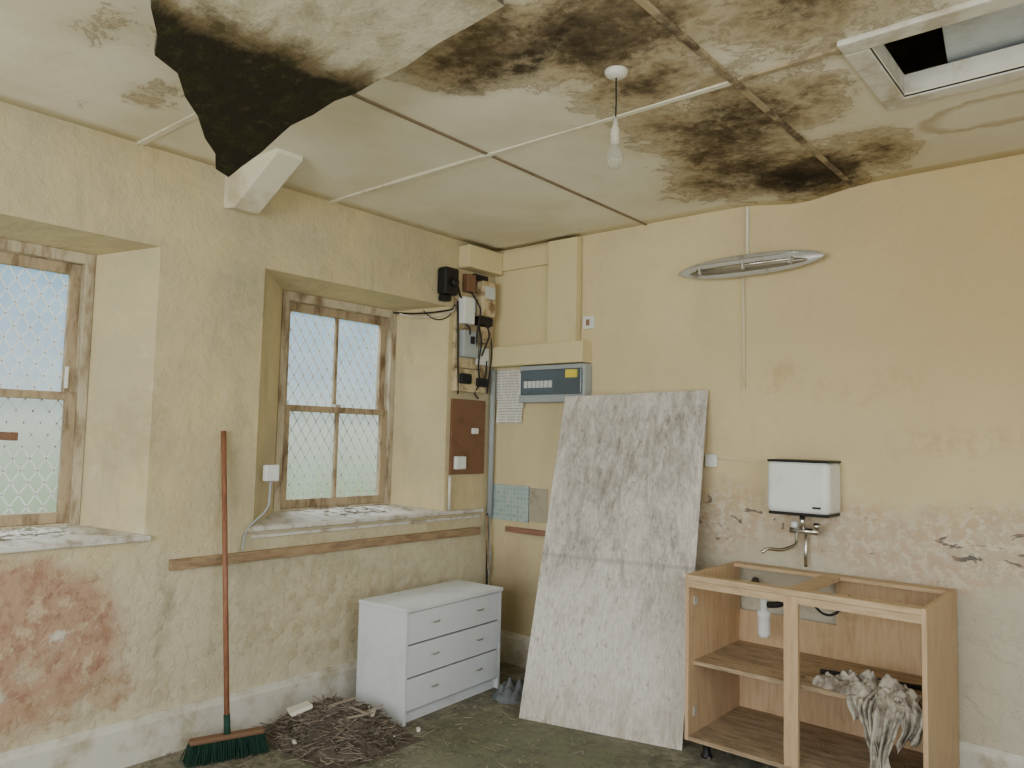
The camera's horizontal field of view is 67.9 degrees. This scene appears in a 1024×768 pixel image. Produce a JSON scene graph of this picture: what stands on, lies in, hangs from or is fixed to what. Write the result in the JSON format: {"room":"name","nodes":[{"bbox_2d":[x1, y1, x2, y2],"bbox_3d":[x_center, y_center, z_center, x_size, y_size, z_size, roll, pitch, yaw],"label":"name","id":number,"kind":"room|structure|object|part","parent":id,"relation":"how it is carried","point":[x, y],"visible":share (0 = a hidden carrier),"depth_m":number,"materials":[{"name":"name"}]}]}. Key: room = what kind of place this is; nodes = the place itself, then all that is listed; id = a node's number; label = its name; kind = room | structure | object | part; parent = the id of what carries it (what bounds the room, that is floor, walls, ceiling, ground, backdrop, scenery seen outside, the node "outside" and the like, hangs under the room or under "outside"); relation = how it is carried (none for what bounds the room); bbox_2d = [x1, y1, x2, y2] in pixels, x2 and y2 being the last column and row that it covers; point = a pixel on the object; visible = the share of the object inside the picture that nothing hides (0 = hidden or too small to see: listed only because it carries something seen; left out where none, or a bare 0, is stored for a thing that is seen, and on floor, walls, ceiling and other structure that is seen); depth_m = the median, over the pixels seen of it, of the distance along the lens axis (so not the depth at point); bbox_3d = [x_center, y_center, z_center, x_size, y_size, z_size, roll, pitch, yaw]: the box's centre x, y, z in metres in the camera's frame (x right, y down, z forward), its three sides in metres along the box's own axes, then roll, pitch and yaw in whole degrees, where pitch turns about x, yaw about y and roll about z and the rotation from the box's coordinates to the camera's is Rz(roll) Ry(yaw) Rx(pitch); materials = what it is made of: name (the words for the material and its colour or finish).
{"room":"derelict utility room","nodes":[
{"label":"derelict utility room","id":0,"kind":"room"},
{"bbox_2d":[0,101,495,751],"bbox_3d":[-2.214,-0.127,3.201,0.380,3.600,6.000,-2,-5,40],"label":"wall","id":1,"kind":"structure","parent":0,"point":[187,313],"depth_m":3.67,"materials":[{"name":"paint"}]},
{"bbox_2d":[0,238,95,529],"bbox_3d":[-2.312,-0.007,3.286,0.105,1.270,0.860,-2,-5,40],"label":"window","id":2,"kind":"structure","parent":1,"relation":"in","point":[87,261],"depth_m":3.53,"materials":[{"name":"paint"}]},
{"bbox_2d":[0,432,17,440],"bbox_3d":[-2.150,0.220,3.227,0.235,0.035,0.030,-2,-5,40],"label":"stay","id":3,"kind":"object","parent":2,"relation":"attached to","point":[11,436],"visible":1,"depth_m":3.16,"materials":[{"name":"brown wood"}]},
{"bbox_2d":[0,265,67,513],"bbox_3d":[-2.348,-0.006,3.317,0.003,1.273,0.781,-2,-5,40],"label":"lattice","id":4,"kind":"object","parent":2,"relation":"attached to","point":[7,266],"visible":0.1,"depth_m":3.49,"materials":[{"name":"silver metal"}]},
{"bbox_3d":[-2.303,0.314,3.250,0.033,0.601,0.776,-2,-5,40],"label":"lower sash","id":5,"kind":"part","parent":2,"relation":"part of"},
{"bbox_3d":[-2.318,-0.270,3.315,0.033,0.643,0.776,-2,-5,40],"label":"upper sash","id":6,"kind":"part","parent":2,"relation":"part of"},
{"bbox_2d":[64,366,68,387],"bbox_3d":[-2.056,-0.031,3.511,0.015,0.100,0.010,-2,-5,40],"label":"stay","id":7,"kind":"object","parent":2,"relation":"attached to","point":[66,367],"visible":1,"depth_m":3.51,"materials":[{"name":"white plastic"}]},
{"bbox_2d":[0,524,143,546],"bbox_3d":[-2.245,0.646,3.058,0.285,0.066,1.388,-2,-5,40],"label":"window sill","id":8,"kind":"structure","parent":1,"relation":"attached to","point":[83,532],"depth_m":3.33,"materials":[{"name":"white paint"}]},
{"bbox_2d":[0,525,91,539],"bbox_3d":[-2.112,0.637,3.240,0.189,0.028,0.680,-2,-5,40],"label":"flakes","id":9,"kind":"object","parent":8,"relation":"on","point":[22,529],"visible":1,"depth_m":3.29,"materials":[{"name":"paint"}]},
{"bbox_2d":[0,535,150,553],"bbox_3d":[-2.129,0.657,2.951,0.030,0.025,1.440,-2,-5,40],"label":"sill nosing","id":10,"kind":"structure","parent":1,"relation":"attached to","point":[83,543],"depth_m":3.24,"materials":[{"name":"white paint"}]},
{"bbox_2d":[0,660,356,767],"bbox_3d":[-2.108,1.562,2.943,0.022,0.200,5.978,-2,-5,40],"label":"baseboard","id":11,"kind":"structure","parent":1,"relation":"attached to","point":[129,742],"depth_m":3.56,"materials":[{"name":"white paint"}]},
{"bbox_2d":[241,465,278,550],"bbox_3d":[-1.301,0.634,3.923,0.035,0.431,0.196,-2,-5,40],"label":"power socket","id":12,"kind":"object","parent":1,"relation":"attached to","point":[270,472],"visible":1,"depth_m":3.96,"materials":[{"name":"white plastic"}]},
{"bbox_3d":[-1.259,0.465,3.980,0.034,0.085,0.080,-2,-5,40],"label":"plate","id":13,"kind":"part","parent":12,"relation":"part of","materials":[{"name":"white plastic"}]},
{"bbox_2d":[224,148,302,214],"bbox_3d":[-1.229,-0.983,3.743,0.470,0.220,0.140,-2,-5,40],"label":"corbel","id":14,"kind":"object","parent":1,"relation":"attached to","point":[248,190],"depth_m":3.71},
{"bbox_2d":[169,527,479,570],"bbox_3d":[-0.913,0.923,4.374,0.027,0.050,2.130,-2,-5,40],"label":"batten","id":15,"kind":"object","parent":1,"relation":"attached to","point":[256,555],"visible":1,"depth_m":4.15,"materials":[{"name":"brown wood"}]},
{"bbox_2d":[273,290,396,511],"bbox_3d":[-1.096,0.122,4.714,0.105,1.270,0.860,-2,-5,40],"label":"window","id":16,"kind":"structure","parent":1,"relation":"in","point":[288,296],"depth_m":4.73,"materials":[{"name":"paint"}]},
{"bbox_2d":[286,311,377,498],"bbox_3d":[-1.132,0.124,4.745,0.003,1.273,0.782,-2,-5,40],"label":"lattice","id":17,"kind":"object","parent":16,"relation":"attached to","point":[291,311],"visible":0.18,"depth_m":4.74,"materials":[{"name":"silver metal"}]},
{"bbox_3d":[-1.087,0.443,4.678,0.033,0.601,0.776,-2,-5,40],"label":"lower sash","id":18,"kind":"part","parent":16,"relation":"part of","materials":[{"name":"clear glass"}]},
{"bbox_3d":[-1.102,-0.140,4.743,0.033,0.643,0.776,-2,-5,40],"label":"upper sash","id":19,"kind":"part","parent":16,"relation":"part of","materials":[{"name":"clear glass"}]},
{"bbox_2d":[253,504,442,526],"bbox_3d":[-0.997,0.779,4.524,0.285,0.066,1.368,-2,-5,40],"label":"window sill","id":20,"kind":"structure","parent":1,"relation":"attached to","point":[296,516],"depth_m":4.43,"materials":[{"name":"white paint"}]},
{"bbox_2d":[305,505,407,513],"bbox_3d":[-0.923,0.763,4.643,0.189,0.027,0.727,-2,-5,40],"label":"flakes","id":21,"kind":"object","parent":20,"relation":"on","point":[353,511],"visible":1,"depth_m":4.61,"materials":[{"name":"paint"}]},
{"bbox_2d":[246,508,483,531],"bbox_3d":[-0.774,0.802,4.543,0.030,0.025,1.770,-2,-5,40],"label":"sill nosing","id":22,"kind":"structure","parent":1,"relation":"attached to","point":[452,512],"depth_m":4.39,"materials":[{"name":"white paint"}]},
{"bbox_2d":[251,515,479,538],"bbox_3d":[-0.777,0.842,4.548,0.015,0.017,1.720,-2,-5,40],"label":"trim","id":23,"kind":"structure","parent":1,"relation":"attached to","point":[468,516],"depth_m":4.40,"materials":[{"name":"white paint"}]},
{"bbox_2d":[393,304,455,319],"bbox_3d":[-0.575,-0.478,5.007,0.410,0.112,0.030,2,-4,-8],"label":"cable","id":24,"kind":"object","parent":1,"relation":"attached to","point":[453,308],"visible":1,"depth_m":5.01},
{"bbox_2d":[437,266,458,301],"bbox_3d":[-0.408,-0.651,4.969,0.114,0.220,0.130,-2,-5,40],"label":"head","id":25,"kind":"object","parent":1,"relation":"attached to","point":[448,277],"visible":1,"depth_m":4.93},
{"bbox_3d":[-0.371,-0.661,4.945,0.025,0.058,0.060,-2,-5,40],"label":"knob","id":26,"kind":"part","parent":25,"relation":"part of","materials":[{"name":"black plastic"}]},
{"bbox_2d":[447,476,451,510],"bbox_3d":[-0.407,0.712,4.956,0.020,0.220,0.020,3,-5,-27],"label":"pipe","id":27,"kind":"object","parent":1,"relation":"attached to","point":[449,477],"visible":1,"depth_m":4.95,"materials":[{"name":"white plastic"}]},
{"bbox_2d":[449,398,485,474],"bbox_3d":[-0.287,0.356,5.120,0.049,0.500,0.325,-2,-5,40],"label":"backboard","id":28,"kind":"object","parent":1,"relation":"attached to","point":[467,417],"visible":1,"depth_m":5.11,"materials":[{"name":"brown wood"}]},
{"bbox_2d":[454,456,465,468],"bbox_3d":[-0.344,0.521,5.032,0.032,0.085,0.090,-2,-5,40],"label":"socket","id":29,"kind":"object","parent":28,"relation":"attached to","point":[459,461],"depth_m":5.01,"materials":[{"name":"white plastic"}]},
{"bbox_2d":[451,268,495,398],"bbox_3d":[-0.249,-0.332,5.140,0.119,0.865,0.310,-2,-5,40],"label":"electrical panel","id":30,"kind":"object","parent":1,"relation":"attached to","point":[475,301],"visible":1,"depth_m":5.12,"materials":[{"name":"beige wood"}]},
{"bbox_3d":[-0.262,-0.293,5.088,0.015,0.050,0.030,-2,-5,40],"label":"isolator lever","id":31,"kind":"part","parent":30,"relation":"part of","materials":[{"name":"black plastic"}]},
{"bbox_2d":[459,244,502,276],"bbox_3d":[-0.212,-0.844,5.221,0.099,0.150,0.340,-2,-5,40],"label":"box","id":32,"kind":"object","parent":1,"relation":"attached to","point":[472,258],"visible":1,"depth_m":5.15,"materials":[{"name":"beige paint"}]},
{"bbox_2d":[486,370,495,584],"bbox_3d":[-0.153,0.683,5.237,0.041,1.571,0.084,1,-4,12],"label":"conduit","id":33,"kind":"object","parent":1,"relation":"attached to","point":[493,372],"visible":0.95,"depth_m":5.25,"materials":[{"name":"grey plastic"}]},
{"bbox_2d":[125,661,778,767],"bbox_3d":[-0.275,1.630,1.390,5.580,0.132,6.600,-2,-5,40],"label":"floor","id":34,"kind":"structure","parent":0,"point":[555,749],"depth_m":3.68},
{"bbox_2d":[180,431,268,767],"bbox_3d":[-1.314,0.971,3.562,0.360,1.500,0.316,1,-4,11],"label":"broom","id":35,"kind":"object","parent":34,"relation":"on","point":[204,749],"visible":1,"depth_m":3.54,"materials":[{"name":"brown wood"}]},
{"bbox_3d":[-1.375,0.933,3.650,0.025,1.414,0.257,5,-5,-41],"label":"handle","id":36,"kind":"part","parent":35,"relation":"part of","materials":[{"name":"brown wood"}]},
{"bbox_2d":[259,692,422,767],"bbox_3d":[-0.853,1.659,3.765,0.812,0.182,0.589,-2,-5,40],"label":"debris pile","id":37,"kind":"object","parent":34,"relation":"on","point":[348,733],"visible":0.99,"depth_m":3.64,"materials":[{"name":"plant"}]},
{"bbox_2d":[356,580,502,726],"bbox_3d":[-0.450,1.505,4.372,0.385,0.595,0.822,-2,-5,37],"label":"dresser","id":38,"kind":"object","parent":34,"relation":"on","point":[424,650],"visible":0.95,"depth_m":4.15,"materials":[{"name":"white wood"}]},
{"bbox_3d":[-0.323,1.649,4.264,0.018,0.161,0.768,-2,-5,37],"label":"drawer","id":39,"kind":"part","parent":38,"relation":"part of","materials":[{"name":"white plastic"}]},
{"bbox_3d":[-0.319,1.479,4.276,0.018,0.161,0.768,-2,-5,37],"label":"drawer","id":40,"kind":"part","parent":38,"relation":"part of","materials":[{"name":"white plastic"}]},
{"bbox_3d":[-0.315,1.309,4.288,0.018,0.161,0.768,-2,-5,37],"label":"drawer","id":41,"kind":"part","parent":38,"relation":"part of","materials":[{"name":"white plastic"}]},
{"bbox_2d":[491,677,523,703],"bbox_3d":[0.002,1.760,4.434,0.220,0.114,0.280,-2,-5,40],"label":"crumpled cloth","id":42,"kind":"object","parent":34,"relation":"on","point":[510,692],"visible":0.86,"depth_m":4.36,"materials":[{"name":"grey fabric"}]},
{"bbox_2d":[519,390,707,750],"bbox_3d":[0.580,0.915,4.202,0.886,1.793,0.566,-1,-5,27],"label":"leaning board","id":43,"kind":"object","parent":34,"relation":"on","point":[606,653],"visible":1,"depth_m":4.14,"materials":[{"name":"grey wood"}]},
{"bbox_2d":[684,561,959,767],"bbox_3d":[1.405,1.349,3.503,1.035,0.870,0.589,-2,-5,40],"label":"base cabinet","id":44,"kind":"object","parent":34,"relation":"on","point":[750,692],"visible":0.97,"depth_m":3.58,"materials":[{"name":"brown wood"}]},
{"bbox_3d":[0.932,1.734,3.644,0.060,0.100,0.058,-2,-5,40],"label":"leg","id":45,"kind":"part","parent":44,"relation":"part of","materials":[{"name":"black plastic"}]},
{"bbox_3d":[1.231,0.940,3.316,0.999,0.031,0.018,-2,-5,40],"label":"rail","id":46,"kind":"part","parent":44,"relation":"part of","materials":[{"name":"brown wood"}]},
{"bbox_3d":[1.398,1.674,3.482,0.999,0.018,0.582,-2,-5,40],"label":"panel","id":47,"kind":"part","parent":44,"relation":"part of","materials":[{"name":"brown wood"}]},
{"bbox_2d":[693,640,922,708],"bbox_3d":[1.418,1.337,3.520,0.999,0.018,0.525,-2,-5,40],"label":"shelf","id":48,"kind":"object","parent":44,"relation":"attached to","point":[757,659],"depth_m":3.62,"materials":[{"name":"brown wood"}]},
{"bbox_3d":[1.593,1.320,3.727,0.999,0.732,0.006,-2,-5,40],"label":"panel","id":49,"kind":"part","parent":44,"relation":"part of","materials":[{"name":"brown wood"}]},
{"bbox_2d":[812,669,922,767],"bbox_3d":[1.496,1.481,3.189,0.470,0.532,0.297,-2,-5,40],"label":"rag","id":50,"kind":"object","parent":44,"relation":"in","point":[882,705],"visible":0.97,"depth_m":3.08,"materials":[{"name":"grey fabric"}]},
{"bbox_2d":[0,0,1023,251],"bbox_3d":[-0.140,-1.209,1.533,5.000,0.060,6.000,-2,-5,40],"label":"ceiling","id":51,"kind":"structure","parent":0,"point":[527,70],"depth_m":3.07,"materials":[{"name":"beige paint"}]},
{"bbox_2d":[136,113,197,145],"bbox_3d":[-1.272,-1.130,3.141,1.190,0.016,0.030,-2,-5,40],"label":"trim","id":52,"kind":"structure","parent":51,"relation":"attached to","point":[193,116],"depth_m":3.34,"materials":[{"name":"beige wood"}]},
{"bbox_2d":[150,0,503,176],"bbox_3d":[-0.884,-1.020,2.248,1.315,0.327,1.150,-2,-5,40],"label":"ceiling panel","id":53,"kind":"object","parent":51,"relation":"attached to","point":[249,71],"visible":1,"depth_m":2.35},
{"bbox_2d":[351,94,487,154],"bbox_3d":[-0.451,-1.111,3.151,0.017,0.015,1.030,-2,-5,40],"label":"trim","id":54,"kind":"structure","parent":51,"relation":"attached to","point":[362,98],"depth_m":3.20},
{"bbox_2d":[329,81,731,202],"bbox_3d":[-0.114,-1.073,3.564,2.405,0.016,0.027,-2,-5,40],"label":"trim","id":55,"kind":"structure","parent":51,"relation":"attached to","point":[724,84],"depth_m":3.42,"materials":[{"name":"beige wood"}]},
{"bbox_2d":[491,156,646,224],"bbox_3d":[0.364,-1.024,4.109,0.017,0.015,1.410,-2,-5,40],"label":"trim","id":56,"kind":"structure","parent":51,"relation":"attached to","point":[494,157],"depth_m":4.00,"materials":[{"name":"brown wood"}]},
{"bbox_2d":[604,65,627,169],"bbox_3d":[0.368,-0.943,2.708,0.088,0.366,0.088,-2,-5,40],"label":"pendant bulb","id":57,"kind":"object","parent":51,"relation":"hanging from","point":[615,73],"visible":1,"depth_m":2.69,"materials":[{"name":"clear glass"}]},
{"bbox_3d":[0.365,-0.806,2.699,0.060,0.091,0.060,-2,-5,40],"label":"bulb","id":58,"kind":"part","parent":57,"relation":"part of","materials":[{"name":"clear glass"}]},
{"bbox_2d":[634,0,856,187],"bbox_3d":[0.121,-1.180,1.966,0.025,0.018,5.000,-2,-5,40],"label":"trim","id":59,"kind":"structure","parent":51,"relation":"attached to","point":[649,7],"depth_m":2.76,"materials":[{"name":"brown wood"}]},
{"bbox_2d":[737,47,840,82],"bbox_3d":[0.959,-1.112,2.653,0.358,0.016,0.027,-2,-5,40],"label":"trim","id":60,"kind":"structure","parent":51,"relation":"attached to","point":[826,53],"depth_m":2.64,"materials":[{"name":"beige wood"}]},
{"bbox_2d":[837,0,1023,109],"bbox_3d":[1.639,-1.169,2.437,0.960,0.142,0.920,-2,-5,40],"label":"hatch","id":61,"kind":"object","parent":51,"relation":"attached to","point":[980,36],"visible":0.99,"depth_m":2.64,"materials":[{"name":"white wood"}]},
{"bbox_3d":[1.712,-1.219,2.379,0.770,0.046,0.920,-2,-5,40],"label":"hatch lid","id":62,"kind":"part","parent":61,"relation":"part of","materials":[{"name":"white wood"}]},
{"bbox_2d":[489,27,1023,754],"bbox_3d":[1.805,0.019,3.912,5.580,3.600,0.300,-2,-5,40],"label":"wall","id":63,"kind":"structure","parent":0,"point":[895,355],"depth_m":3.78,"materials":[{"name":"paint"}]},
{"bbox_2d":[496,369,523,422],"bbox_3d":[-0.017,0.084,5.233,0.270,0.370,0.028,-2,-5,40],"label":"paper","id":64,"kind":"object","parent":63,"relation":"attached to","point":[509,408],"visible":0.84,"depth_m":5.25,"materials":[{"name":"white paper"}]},
{"bbox_2d":[491,484,529,522],"bbox_3d":[-0.018,0.808,5.186,0.340,0.240,0.011,-2,-5,40],"label":"wall tiles","id":65,"kind":"structure","parent":63,"relation":"attached to","point":[510,502],"depth_m":5.17,"materials":[{"name":"tile"}]},
{"bbox_2d":[505,526,545,536],"bbox_3d":[0.098,0.980,5.060,0.360,0.035,0.029,-2,-5,40],"label":"batten","id":66,"kind":"object","parent":63,"relation":"attached to","point":[507,528],"visible":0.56,"depth_m":5.05,"materials":[{"name":"brown wood"}]},
{"bbox_2d":[529,488,547,522],"bbox_3d":[0.176,0.801,5.028,0.150,0.220,0.003,-2,-5,40],"label":"backing","id":67,"kind":"object","parent":63,"relation":"attached to","point":[538,512],"visible":0.86,"depth_m":5.03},
{"bbox_2d":[487,237,591,367],"bbox_3d":[0.166,-0.531,5.087,0.828,0.815,0.109,-2,-5,40],"label":"boxing","id":68,"kind":"object","parent":63,"relation":"attached to","point":[537,319],"depth_m":5.09,"materials":[{"name":"beige paint"}]},
{"bbox_2d":[519,363,591,402],"bbox_3d":[0.270,-0.002,4.953,0.535,0.245,0.106,-2,-5,40],"label":"fuse box","id":69,"kind":"object","parent":63,"relation":"attached to","point":[540,383],"visible":0.95,"depth_m":4.90,"materials":[{"name":"plastic"}]},
{"bbox_3d":[0.249,-0.014,4.921,0.495,0.165,0.015,-2,-5,40],"label":"smoked door","id":70,"kind":"part","parent":69,"relation":"part of","materials":[{"name":"grey plastic"}]},
{"bbox_2d":[583,316,594,328],"bbox_3d":[0.488,-0.392,4.856,0.085,0.080,0.025,-2,-5,40],"label":"light switch","id":71,"kind":"object","parent":63,"relation":"attached to","point":[589,321],"visible":1,"depth_m":4.84,"materials":[{"name":"white plastic"}]},
{"bbox_2d":[705,454,769,466],"bbox_3d":[1.250,0.422,4.130,0.430,0.070,0.029,-2,-5,40],"label":"fused spur","id":72,"kind":"object","parent":63,"relation":"attached to","point":[711,460],"visible":0.95,"depth_m":4.23,"materials":[{"name":"white plastic"}]},
{"bbox_3d":[1.113,0.427,4.247,0.070,0.070,0.029,-2,-5,40],"label":"plate","id":73,"kind":"part","parent":72,"relation":"part of","materials":[{"name":"white plastic"}]},
{"bbox_2d":[678,207,824,388],"bbox_3d":[1.275,-0.482,4.113,0.820,1.012,0.150,-2,-5,40],"label":"wall heater","id":74,"kind":"object","parent":63,"relation":"attached to","point":[748,264],"visible":1,"depth_m":4.09,"materials":[{"name":"metal"}]},
{"bbox_3d":[1.269,-0.297,4.168,0.007,0.620,0.019,-2,-5,40],"label":"pull cord","id":75,"kind":"part","parent":74,"relation":"part of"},
{"bbox_2d":[500,630,1023,767],"bbox_3d":[1.730,1.700,3.612,5.000,0.200,0.022,-2,-5,40],"label":"baseboard","id":76,"kind":"structure","parent":63,"relation":"attached to","point":[514,647],"depth_m":3.37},
{"bbox_2d":[761,459,840,566],"bbox_3d":[1.435,0.648,3.781,0.310,0.539,0.283,-2,-5,40],"label":"water heater","id":77,"kind":"object","parent":63,"relation":"attached to","point":[801,488],"visible":1,"depth_m":3.75,"materials":[{"name":"white plastic"}]},
{"bbox_3d":[1.335,0.790,3.784,0.217,0.105,0.035,3,-4,-17],"label":"swan spout","id":78,"kind":"part","parent":77,"relation":"part of","materials":[{"name":"silver metal"}]},
{"bbox_3d":[1.422,0.706,3.834,0.036,0.030,0.036,-2,-5,40],"label":"tap knob","id":79,"kind":"part","parent":77,"relation":"part of","materials":[{"name":"white plastic"}]},
{"bbox_3d":[1.466,0.517,3.824,0.310,0.258,0.196,-2,-5,40],"label":"casing","id":80,"kind":"part","parent":77,"relation":"part of","materials":[{"name":"white plastic"}]},
{"bbox_3d":[1.506,0.703,3.763,0.036,0.030,0.036,-2,-5,40],"label":"tap knob","id":81,"kind":"part","parent":77,"relation":"part of","materials":[{"name":"silver metal"}]}
]}

